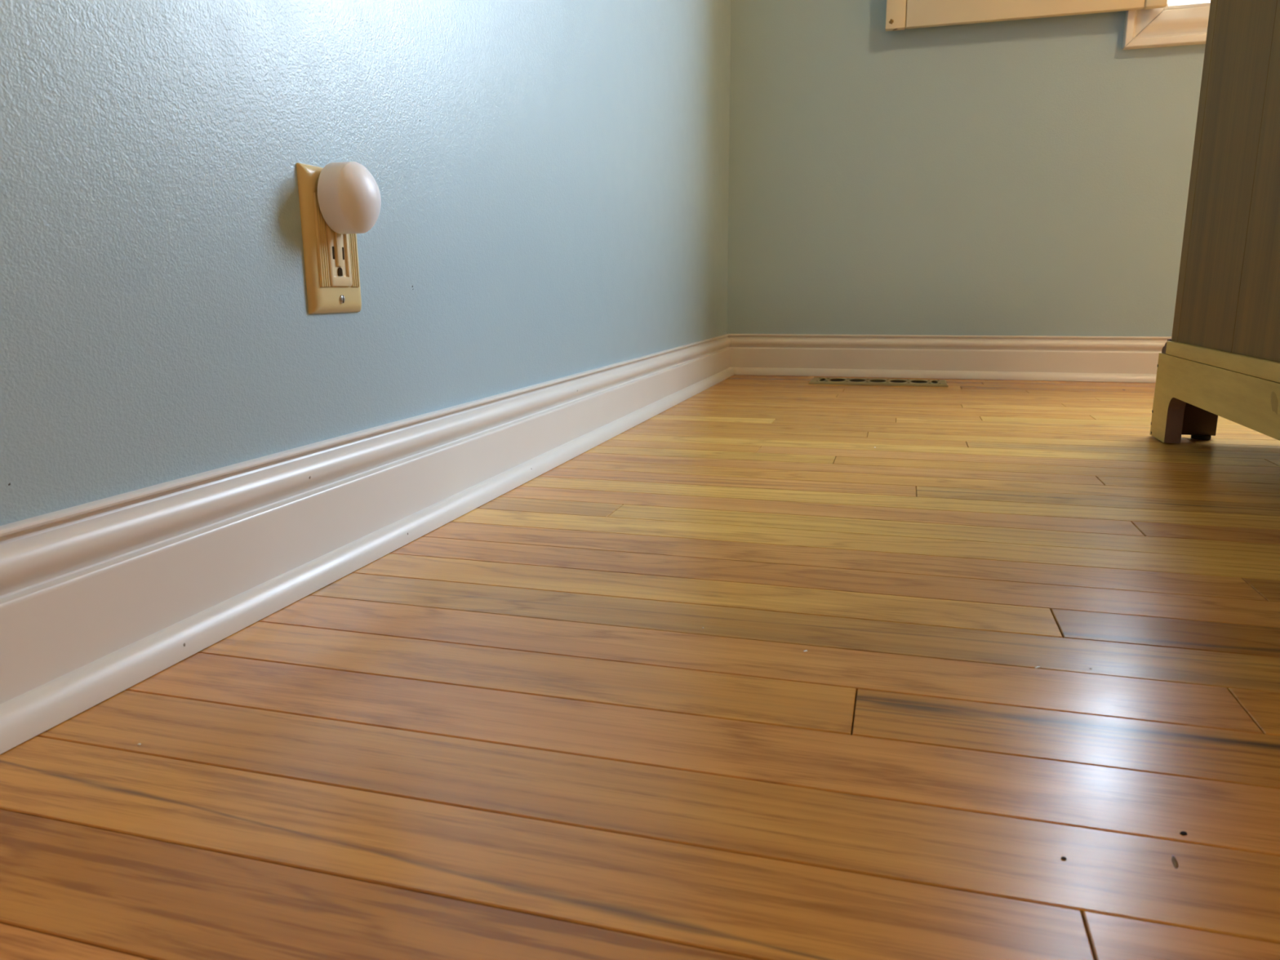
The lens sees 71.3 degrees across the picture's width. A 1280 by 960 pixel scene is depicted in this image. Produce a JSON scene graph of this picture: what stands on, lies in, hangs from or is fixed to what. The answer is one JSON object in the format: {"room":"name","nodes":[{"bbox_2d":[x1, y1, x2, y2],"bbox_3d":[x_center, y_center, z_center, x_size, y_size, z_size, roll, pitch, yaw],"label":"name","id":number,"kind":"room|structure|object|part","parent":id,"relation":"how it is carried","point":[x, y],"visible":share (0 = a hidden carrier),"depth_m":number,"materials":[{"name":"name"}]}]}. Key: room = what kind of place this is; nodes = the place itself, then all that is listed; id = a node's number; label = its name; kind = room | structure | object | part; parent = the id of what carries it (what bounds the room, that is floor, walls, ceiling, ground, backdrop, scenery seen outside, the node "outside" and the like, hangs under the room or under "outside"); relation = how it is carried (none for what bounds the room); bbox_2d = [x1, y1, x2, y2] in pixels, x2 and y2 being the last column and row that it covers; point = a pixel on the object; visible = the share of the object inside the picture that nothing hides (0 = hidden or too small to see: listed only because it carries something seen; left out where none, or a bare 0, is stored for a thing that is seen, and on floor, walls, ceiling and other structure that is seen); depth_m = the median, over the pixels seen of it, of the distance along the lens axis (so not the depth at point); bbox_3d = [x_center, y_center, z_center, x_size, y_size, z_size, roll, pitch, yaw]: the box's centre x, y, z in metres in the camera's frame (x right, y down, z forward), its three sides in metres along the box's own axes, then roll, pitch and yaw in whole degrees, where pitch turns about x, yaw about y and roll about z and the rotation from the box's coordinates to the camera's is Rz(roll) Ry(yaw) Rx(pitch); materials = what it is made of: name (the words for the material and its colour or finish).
{"room":"bedroom","nodes":[
{"label":"bedroom","id":0,"kind":"room"},
{"bbox_2d":[0,0,731,525],"bbox_3d":[-0.458,-1.030,0.131,0.150,2.458,4.710,3,13,16],"label":"wall","id":1,"kind":"structure","parent":0,"point":[551,177],"depth_m":0.71,"materials":[{"name":"blue paint"}]},
{"bbox_2d":[296,162,361,314],"bbox_3d":[-0.250,-0.195,0.729,0.009,0.114,0.070,3,13,16],"label":"wall outlet","id":2,"kind":"object","parent":1,"relation":"attached to","point":[331,266],"visible":0.81,"depth_m":0.71,"materials":[{"name":"beige plastic"}]},
{"bbox_3d":[-0.246,-0.195,0.728,0.002,0.071,0.029,3,13,16],"label":"socket frame","id":3,"kind":"part","parent":2,"relation":"part of","materials":[{"name":"beige plastic"}]},
{"bbox_2d":[317,161,381,234],"bbox_3d":[-0.229,-0.226,0.716,0.035,0.055,0.055,3,13,16],"label":"night light","id":4,"kind":"object","parent":2,"relation":"attached to","point":[349,199],"visible":1,"depth_m":0.70,"materials":[{"name":"plastic"}]},
{"bbox_2d":[0,333,734,754],"bbox_3d":[-0.364,0.106,0.349,0.027,0.108,4.410,3,13,16],"label":"baseboard","id":5,"kind":"structure","parent":1,"relation":"attached to","point":[99,598],"depth_m":0.64,"materials":[{"name":"beige paint"}]},
{"bbox_2d":[0,374,1279,959],"bbox_3d":[1.294,0.305,-0.098,3.777,0.121,4.710,3,13,16],"label":"floor","id":6,"kind":"structure","parent":0,"point":[766,667],"depth_m":0.48,"materials":[{"name":"brown wood"}]},
{"bbox_2d":[808,377,948,386],"bbox_3d":[0.578,-0.239,2.170,0.322,0.006,0.114,3,13,16],"label":"floor vent","id":7,"kind":"object","parent":6,"relation":"in","point":[820,380],"visible":1,"depth_m":2.16,"materials":[{"name":"paint"}]},
{"bbox_2d":[817,377,940,383],"bbox_3d":[0.578,-0.240,2.170,0.288,0.002,0.086,3,13,16],"label":"grille","id":8,"kind":"object","parent":7,"relation":"attached to","point":[820,380],"depth_m":2.18,"materials":[{"name":"paint"}]},
{"bbox_2d":[1150,0,1279,443],"bbox_3d":[0.874,-0.523,0.634,0.550,1.200,1.177,3,13,16],"label":"dresser","id":9,"kind":"object","parent":6,"relation":"on","point":[1221,357],"visible":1,"depth_m":1.10,"materials":[{"name":"brown wood"}]},
{"bbox_3d":[1.022,-0.188,1.266,0.493,0.022,0.032,3,13,16],"label":"moulding","id":10,"kind":"part","parent":9,"relation":"part of","materials":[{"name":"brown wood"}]},
{"bbox_2d":[726,0,1205,336],"bbox_3d":[1.917,-1.400,1.776,3.477,2.458,0.150,3,13,16],"label":"wall","id":11,"kind":"structure","parent":0,"point":[1026,176],"depth_m":2.18,"materials":[{"name":"green paint"}]},
{"bbox_2d":[727,333,1171,382],"bbox_3d":[1.901,-0.251,1.935,3.477,0.108,0.027,3,13,16],"label":"baseboard","id":12,"kind":"structure","parent":11,"relation":"attached to","point":[1013,357],"depth_m":2.25,"materials":[{"name":"beige paint"}]},
{"bbox_3d":[1.907,-0.206,1.936,3.463,0.019,0.013,3,13,16],"label":"shoe moulding","id":13,"kind":"part","parent":12,"relation":"part of","materials":[{"name":"beige paint"}]},
{"bbox_2d":[885,0,1168,31],"bbox_3d":[0.869,-1.630,1.921,0.600,1.174,0.023,3,13,16],"label":"window shutter","id":14,"kind":"object","parent":11,"relation":"attached to","point":[901,15],"visible":1,"depth_m":2.05,"materials":[{"name":"beige paint"}]},
{"bbox_2d":[1122,0,1210,49],"bbox_3d":[1.758,-1.614,1.765,1.349,1.343,0.173,3,13,16],"label":"window","id":15,"kind":"structure","parent":11,"relation":"in","point":[1185,23],"depth_m":1.99,"materials":[{"name":"beige paint"}]},
{"bbox_3d":[1.125,-1.631,1.869,0.075,1.342,0.023,3,13,16],"label":"casing","id":16,"kind":"part","parent":15,"relation":"part of","materials":[{"name":"beige paint"}]},
{"bbox_3d":[1.770,-1.058,1.912,1.183,0.028,0.034,3,13,16],"label":"sash rail","id":17,"kind":"part","parent":15,"relation":"part of","materials":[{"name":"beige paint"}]}
]}

